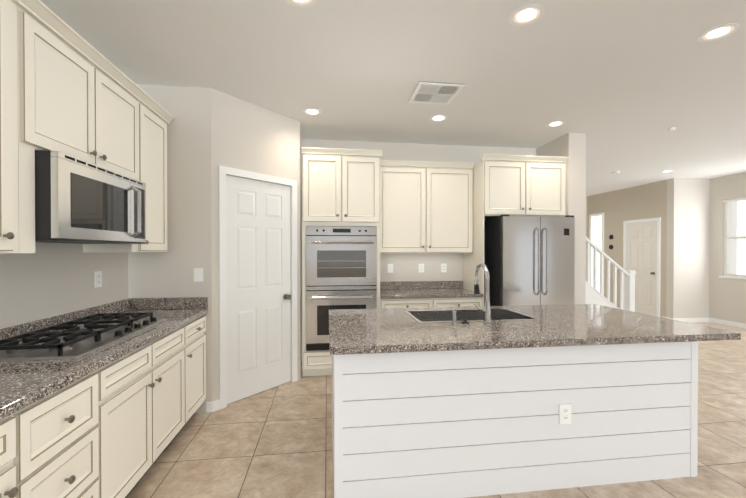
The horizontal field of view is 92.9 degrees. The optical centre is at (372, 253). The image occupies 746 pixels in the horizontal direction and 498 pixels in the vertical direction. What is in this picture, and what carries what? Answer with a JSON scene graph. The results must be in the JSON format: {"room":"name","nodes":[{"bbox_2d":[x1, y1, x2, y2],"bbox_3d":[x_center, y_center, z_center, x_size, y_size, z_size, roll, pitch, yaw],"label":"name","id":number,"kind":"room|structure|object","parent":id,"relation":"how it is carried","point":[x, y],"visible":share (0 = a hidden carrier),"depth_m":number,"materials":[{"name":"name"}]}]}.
{"room":"kitchen","nodes":[
{"label":"kitchen","id":0,"kind":"room"},
{"bbox_2d":[0,100,191,328],"bbox_3d":[-1.873,-0.008,0.727,0.150,2.850,7.620,0,0,-7],"label":"wall","id":1,"kind":"structure","parent":0,"point":[56,279],"depth_m":2.68,"materials":[{"name":"beige paint"}]},
{"bbox_2d":[0,0,39,252],"bbox_3d":[-1.707,-0.552,1.331,0.333,1.110,0.615,0,0,-7],"label":"upper cabinet","id":2,"kind":"object","parent":1,"relation":"attached to","point":[19,22],"depth_m":1.59,"materials":[{"name":"beige wood"}]},
{"bbox_2d":[40,16,107,168],"bbox_3d":[-1.774,-0.803,1.849,0.333,0.616,0.561,0,0,-7],"label":"upper cabinet","id":3,"kind":"object","parent":1,"relation":"attached to","point":[65,88],"depth_m":1.90,"materials":[{"name":"beige wood"}]},
{"bbox_2d":[35,150,145,243],"bbox_3d":[-1.738,-0.277,2.086,0.462,0.430,0.828,0,0,-7],"label":"microwave","id":4,"kind":"object","parent":3,"relation":"attached to","point":[78,201],"visible":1,"depth_m":1.89,"materials":[{"name":"silver metal"}]},
{"bbox_2d":[95,271,101,287],"bbox_3d":[-2.039,0.194,2.633,0.008,0.118,0.075,0,0,-7],"label":"outlet","id":5,"kind":"object","parent":1,"relation":"attached to","point":[98,278],"visible":1,"depth_m":2.63,"materials":[{"name":"white plastic"}]},
{"bbox_2d":[104,68,143,182],"bbox_3d":[-1.830,-0.806,2.284,0.333,0.616,0.559,0,0,-7],"label":"upper cabinet","id":6,"kind":"object","parent":1,"relation":"attached to","point":[123,110],"depth_m":2.40,"materials":[{"name":"beige wood"}]},
{"bbox_2d":[83,100,170,251],"bbox_3d":[-1.893,-0.562,2.775,0.333,1.110,0.557,0,0,-7],"label":"upper cabinet","id":7,"kind":"object","parent":1,"relation":"attached to","point":[155,126],"depth_m":2.81,"materials":[{"name":"beige wood"}]},
{"bbox_2d":[194,268,202,281],"bbox_3d":[-1.531,0.191,3.106,0.075,0.118,0.009,0,0,-7],"label":"light switch","id":8,"kind":"object","parent":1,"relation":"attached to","point":[198,274],"visible":1,"depth_m":3.10,"materials":[{"name":"white plastic"}]},
{"bbox_2d":[188,132,535,367],"bbox_3d":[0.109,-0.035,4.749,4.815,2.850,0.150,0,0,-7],"label":"wall","id":9,"kind":"structure","parent":0,"point":[278,156],"depth_m":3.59,"materials":[{"name":"beige paint"}]},
{"bbox_2d":[219,165,297,408],"bbox_3d":[-1.104,0.306,3.525,0.641,2.185,0.641,0,0,-7],"label":"pantry door","id":10,"kind":"structure","parent":9,"relation":"in","point":[254,293],"depth_m":3.50,"materials":[{"name":"white paint"}]},
{"bbox_2d":[388,264,392,272],"bbox_3d":[0.231,0.200,4.686,0.075,0.118,0.009,0,0,-7],"label":"outlet","id":11,"kind":"object","parent":9,"relation":"attached to","point":[390,266],"depth_m":4.68,"materials":[{"name":"white plastic"}]},
{"bbox_2d":[419,264,423,271],"bbox_3d":[0.648,0.200,4.740,0.075,0.118,0.009,0,0,-7],"label":"outlet","id":12,"kind":"object","parent":9,"relation":"attached to","point":[421,268],"depth_m":4.74,"materials":[{"name":"white plastic"}]},
{"bbox_2d":[380,160,474,252],"bbox_3d":[0.637,-0.564,4.542,1.226,1.130,0.384,0,0,-7],"label":"upper cabinet","id":13,"kind":"object","parent":9,"relation":"attached to","point":[426,206],"visible":1,"depth_m":4.39,"materials":[{"name":"beige wood"}]},
{"bbox_2d":[441,264,446,271],"bbox_3d":[0.955,0.200,4.779,0.075,0.118,0.009,0,0,-7],"label":"outlet","id":14,"kind":"object","parent":9,"relation":"attached to","point":[443,266],"depth_m":4.78,"materials":[{"name":"white plastic"}]},
{"bbox_2d":[40,0,745,195],"bbox_3d":[2.549,-1.490,3.246,9.570,0.080,11.500,0,0,-7],"label":"ceiling","id":15,"kind":"structure","parent":0,"point":[624,85],"depth_m":2.76,"materials":[{"name":"white paint"}]},
{"bbox_2d":[285,0,316,7],"bbox_3d":[-0.413,-1.440,2.040,0.175,0.005,0.069,0,0,-7],"label":"recessed light","id":16,"kind":"object","parent":15,"relation":"in","point":[298,3],"depth_m":2.04,"materials":[{"name":"white paint"}]},
{"bbox_2d":[302,108,321,115],"bbox_3d":[-0.626,-1.451,3.639,0.193,0.005,0.193,0,0,-7],"label":"recessed light","id":17,"kind":"object","parent":15,"relation":"in","point":[308,111],"depth_m":3.63,"materials":[{"name":"white paint"}]},
{"bbox_2d":[408,81,464,104],"bbox_3d":[0.562,-1.443,3.211,0.400,0.012,0.400,0,0,-7],"label":"ceiling vent","id":18,"kind":"object","parent":15,"relation":"in","point":[435,93],"visible":1,"depth_m":3.19,"materials":[{"name":"white metal"}]},
{"bbox_2d":[429,115,447,121],"bbox_3d":[0.705,-1.452,3.818,0.192,0.005,0.184,0,0,-7],"label":"recessed light","id":19,"kind":"object","parent":15,"relation":"in","point":[436,118],"depth_m":3.82,"materials":[{"name":"white paint"}]},
{"bbox_2d":[509,4,544,25],"bbox_3d":[0.932,-1.441,2.147,0.197,0.005,0.197,0,0,-7],"label":"recessed light","id":20,"kind":"object","parent":15,"relation":"in","point":[529,14],"depth_m":2.15,"materials":[{"name":"white paint"}]},
{"bbox_2d":[546,121,565,126],"bbox_3d":[2.051,-1.453,3.984,0.198,0.005,0.171,0,0,-7],"label":"recessed light","id":21,"kind":"object","parent":15,"relation":"in","point":[557,123],"depth_m":4.00,"materials":[{"name":"white paint"}]},
{"bbox_2d":[612,127,675,173],"bbox_3d":[3.941,-1.448,5.273,1.277,0.029,2.227,0,0,-7],"label":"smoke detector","id":22,"kind":"object","parent":15,"relation":"attached to","point":[670,129],"visible":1,"depth_m":4.12,"materials":[{"name":"white paint"}]},
{"bbox_2d":[697,23,739,41],"bbox_3d":[2.257,-1.442,2.318,0.200,0.005,0.197,0,0,-7],"label":"recessed light","id":23,"kind":"object","parent":15,"relation":"in","point":[722,31],"depth_m":2.32,"materials":[{"name":"white paint"}]},
{"bbox_2d":[126,322,745,497],"bbox_3d":[2.549,1.430,3.265,9.570,0.060,11.500,0,0,-7],"label":"floor","id":24,"kind":"structure","parent":0,"point":[275,442],"depth_m":2.53,"materials":[{"name":"tile"}]},
{"bbox_2d":[0,408,23,497],"bbox_3d":[-1.493,0.979,0.868,0.630,0.874,0.618,0,0,-7],"label":"base cabinet","id":25,"kind":"object","parent":24,"relation":"on","point":[12,426],"depth_m":1.20,"materials":[{"name":"beige wood"}]},
{"bbox_2d":[24,363,111,497],"bbox_3d":[-1.561,0.975,1.399,0.630,0.874,0.568,0,0,-7],"label":"base cabinet","id":26,"kind":"object","parent":24,"relation":"on","point":[68,431],"depth_m":1.48,"materials":[{"name":"beige wood"}]},
{"bbox_2d":[112,338,159,497],"bbox_3d":[-1.626,0.972,1.898,0.630,0.874,0.555,0,0,-7],"label":"base cabinet","id":27,"kind":"object","parent":24,"relation":"on","point":[112,429],"depth_m":1.98,"materials":[{"name":"beige wood"}]},
{"bbox_2d":[160,321,191,454],"bbox_3d":[-1.686,0.969,2.362,0.630,0.874,0.625,0,0,-7],"label":"base cabinet","id":28,"kind":"object","parent":24,"relation":"on","point":[175,346],"depth_m":2.50,"materials":[{"name":"beige wood"}]},
{"bbox_2d":[192,315,205,415],"bbox_3d":[-1.744,0.966,2.813,0.630,0.874,0.540,0,0,-7],"label":"base cabinet","id":29,"kind":"object","parent":24,"relation":"on","point":[199,324],"depth_m":2.96,"materials":[{"name":"beige wood"}]},
{"bbox_2d":[0,297,207,419],"bbox_3d":[-1.563,0.467,1.454,0.648,0.140,3.276,0,0,-7],"label":"countertop","id":30,"kind":"structure","parent":29,"relation":"on","point":[24,383],"depth_m":1.81,"materials":[{"name":"stone"}]},
{"bbox_2d":[0,312,166,360],"bbox_3d":[-1.684,0.459,2.091,0.485,0.066,0.930,0,0,-7],"label":"cooktop","id":31,"kind":"object","parent":30,"relation":"in","point":[91,334],"visible":1,"depth_m":1.90,"materials":[{"name":"black metal"}]},
{"bbox_2d":[302,147,382,375],"bbox_3d":[-0.379,0.116,4.269,0.896,2.555,0.674,0,0,-7],"label":"tall cabinet","id":32,"kind":"object","parent":24,"relation":"on","point":[340,186],"visible":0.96,"depth_m":3.96,"materials":[{"name":"beige wood"}]},
{"bbox_2d":[306,226,376,350],"bbox_3d":[-0.348,0.391,3.959,0.786,1.378,0.156,0,0,-7],"label":"double oven","id":33,"kind":"object","parent":32,"relation":"in","point":[341,267],"visible":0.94,"depth_m":3.94,"materials":[{"name":"silver metal"}]},
{"bbox_2d":[380,297,482,308],"bbox_3d":[0.656,0.955,4.410,1.226,0.874,0.671,0,0,-7],"label":"base cabinet","id":34,"kind":"object","parent":24,"relation":"on","point":[429,302],"visible":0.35,"depth_m":4.11,"materials":[{"name":"beige wood"}]},
{"bbox_2d":[380,281,483,298],"bbox_3d":[0.654,0.447,4.416,1.226,0.140,0.653,0,0,-7],"label":"countertop","id":35,"kind":"structure","parent":34,"relation":"on","point":[418,289],"depth_m":4.52,"materials":[{"name":"stone"}]},
{"bbox_2d":[332,341,697,497],"bbox_3d":[0.848,0.967,2.613,2.274,0.874,1.086,0,0,-7],"label":"kitchen island","id":36,"kind":"object","parent":24,"relation":"on","point":[456,423],"visible":0.96,"depth_m":2.08,"materials":[{"name":"white paint"}]},
{"bbox_2d":[329,304,740,354],"bbox_3d":[0.939,0.509,2.613,2.508,0.040,1.203,0,0,-7],"label":"island countertop","id":37,"kind":"structure","parent":36,"relation":"on","point":[371,331],"depth_m":2.25,"materials":[{"name":"stone"}]},
{"bbox_2d":[451,263,491,323],"bbox_3d":[0.677,0.280,2.558,0.293,0.418,0.234,0,0,-7],"label":"faucet","id":38,"kind":"object","parent":37,"relation":"on","point":[487,315],"visible":0.98,"depth_m":2.48,"materials":[{"name":"silver metal"}]},
{"bbox_2d":[404,308,539,322],"bbox_3d":[0.744,0.608,2.789,0.914,0.246,0.494,0,0,-7],"label":"sink","id":39,"kind":"object","parent":37,"relation":"in","point":[433,316],"visible":0.33,"depth_m":2.99,"materials":[{"name":"silver metal"}]},
{"bbox_2d":[463,154,568,305],"bbox_3d":[1.782,0.114,4.549,1.082,2.555,0.674,0,0,-7],"label":"tall cabinet","id":40,"kind":"object","parent":24,"relation":"on","point":[520,185],"visible":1,"depth_m":4.26,"materials":[{"name":"beige wood"}]},
{"bbox_2d":[484,214,574,305],"bbox_3d":[1.873,0.474,4.443,0.885,1.835,0.877,0,0,-7],"label":"refrigerator","id":41,"kind":"object","parent":24,"relation":"on","point":[529,260],"visible":0.54,"depth_m":4.07,"materials":[{"name":"silver metal"}]},
{"bbox_2d":[585,237,636,311],"bbox_3d":[2.890,-0.007,5.889,2.313,2.779,1.065,0,0,-7],"label":"stair railing","id":42,"kind":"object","parent":24,"relation":"on","point":[593,295],"depth_m":5.50,"materials":[{"name":"white paint"}]},
{"bbox_2d":[536,133,587,303],"bbox_3d":[2.437,-0.034,4.622,0.230,2.850,0.640,0,0,-7],"label":"wall","id":43,"kind":"structure","parent":0,"point":[571,145],"depth_m":4.31,"materials":[{"name":"beige paint"}]},
{"bbox_2d":[588,178,683,319],"bbox_3d":[5.848,-0.057,8.144,0.150,2.850,2.330,0,0,-7],"label":"wall","id":44,"kind":"structure","parent":0,"point":[664,199],"depth_m":7.26,"materials":[{"name":"beige paint"}]},
{"bbox_2d":[589,213,603,295],"bbox_3d":[5.657,0.182,8.973,0.016,2.360,0.480,0,0,-7],"label":"doorway window","id":45,"kind":"structure","parent":44,"relation":"in","point":[596,229],"depth_m":8.95,"materials":[{"name":"white"}]},
{"bbox_2d":[609,235,612,248],"bbox_3d":[5.714,-0.265,8.504,0.024,0.350,0.110,0,0,-7],"label":"thermostat","id":46,"kind":"object","parent":44,"relation":"attached to","point":[610,237],"visible":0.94,"depth_m":8.48,"materials":[{"name":"black plastic"}]},
{"bbox_2d":[623,217,660,316],"bbox_3d":[5.786,0.318,7.700,0.088,2.105,0.900,0,0,-7],"label":"hall door","id":47,"kind":"structure","parent":44,"relation":"in","point":[641,246],"depth_m":7.61,"materials":[{"name":"white wood"}]},
{"bbox_2d":[680,178,711,317],"bbox_3d":[6.390,-0.051,7.115,0.660,2.850,0.150,0,0,-7],"label":"wall","id":48,"kind":"structure","parent":0,"point":[697,192],"depth_m":7.04,"materials":[{"name":"beige paint"}]},
{"bbox_2d":[672,318,708,322],"bbox_3d":[6.304,1.332,7.031,0.794,0.085,0.014,0,0,-7],"label":"baseboard","id":49,"kind":"structure","parent":48,"relation":"attached to","point":[688,320],"depth_m":7.03,"materials":[{"name":"white wood"}]},
{"bbox_2d":[708,173,745,323],"bbox_3d":[7.360,-0.022,2.774,0.150,2.850,9.010,0,0,-7],"label":"wall","id":50,"kind":"structure","parent":0,"point":[726,296],"depth_m":6.87,"materials":[{"name":"beige paint"}]},
{"bbox_2d":[709,318,745,328],"bbox_3d":[7.288,1.361,2.698,0.014,0.085,8.860,0,0,-7],"label":"baseboard","id":51,"kind":"structure","parent":50,"relation":"attached to","point":[713,320],"depth_m":6.74,"materials":[{"name":"white wood"}]},
{"bbox_2d":[719,197,745,278],"bbox_3d":[6.904,-0.270,6.066,0.150,1.498,1.660,0,0,-7],"label":"window","id":52,"kind":"structure","parent":50,"relation":"in","point":[734,238],"depth_m":6.71,"materials":[{"name":"white"}]}
]}

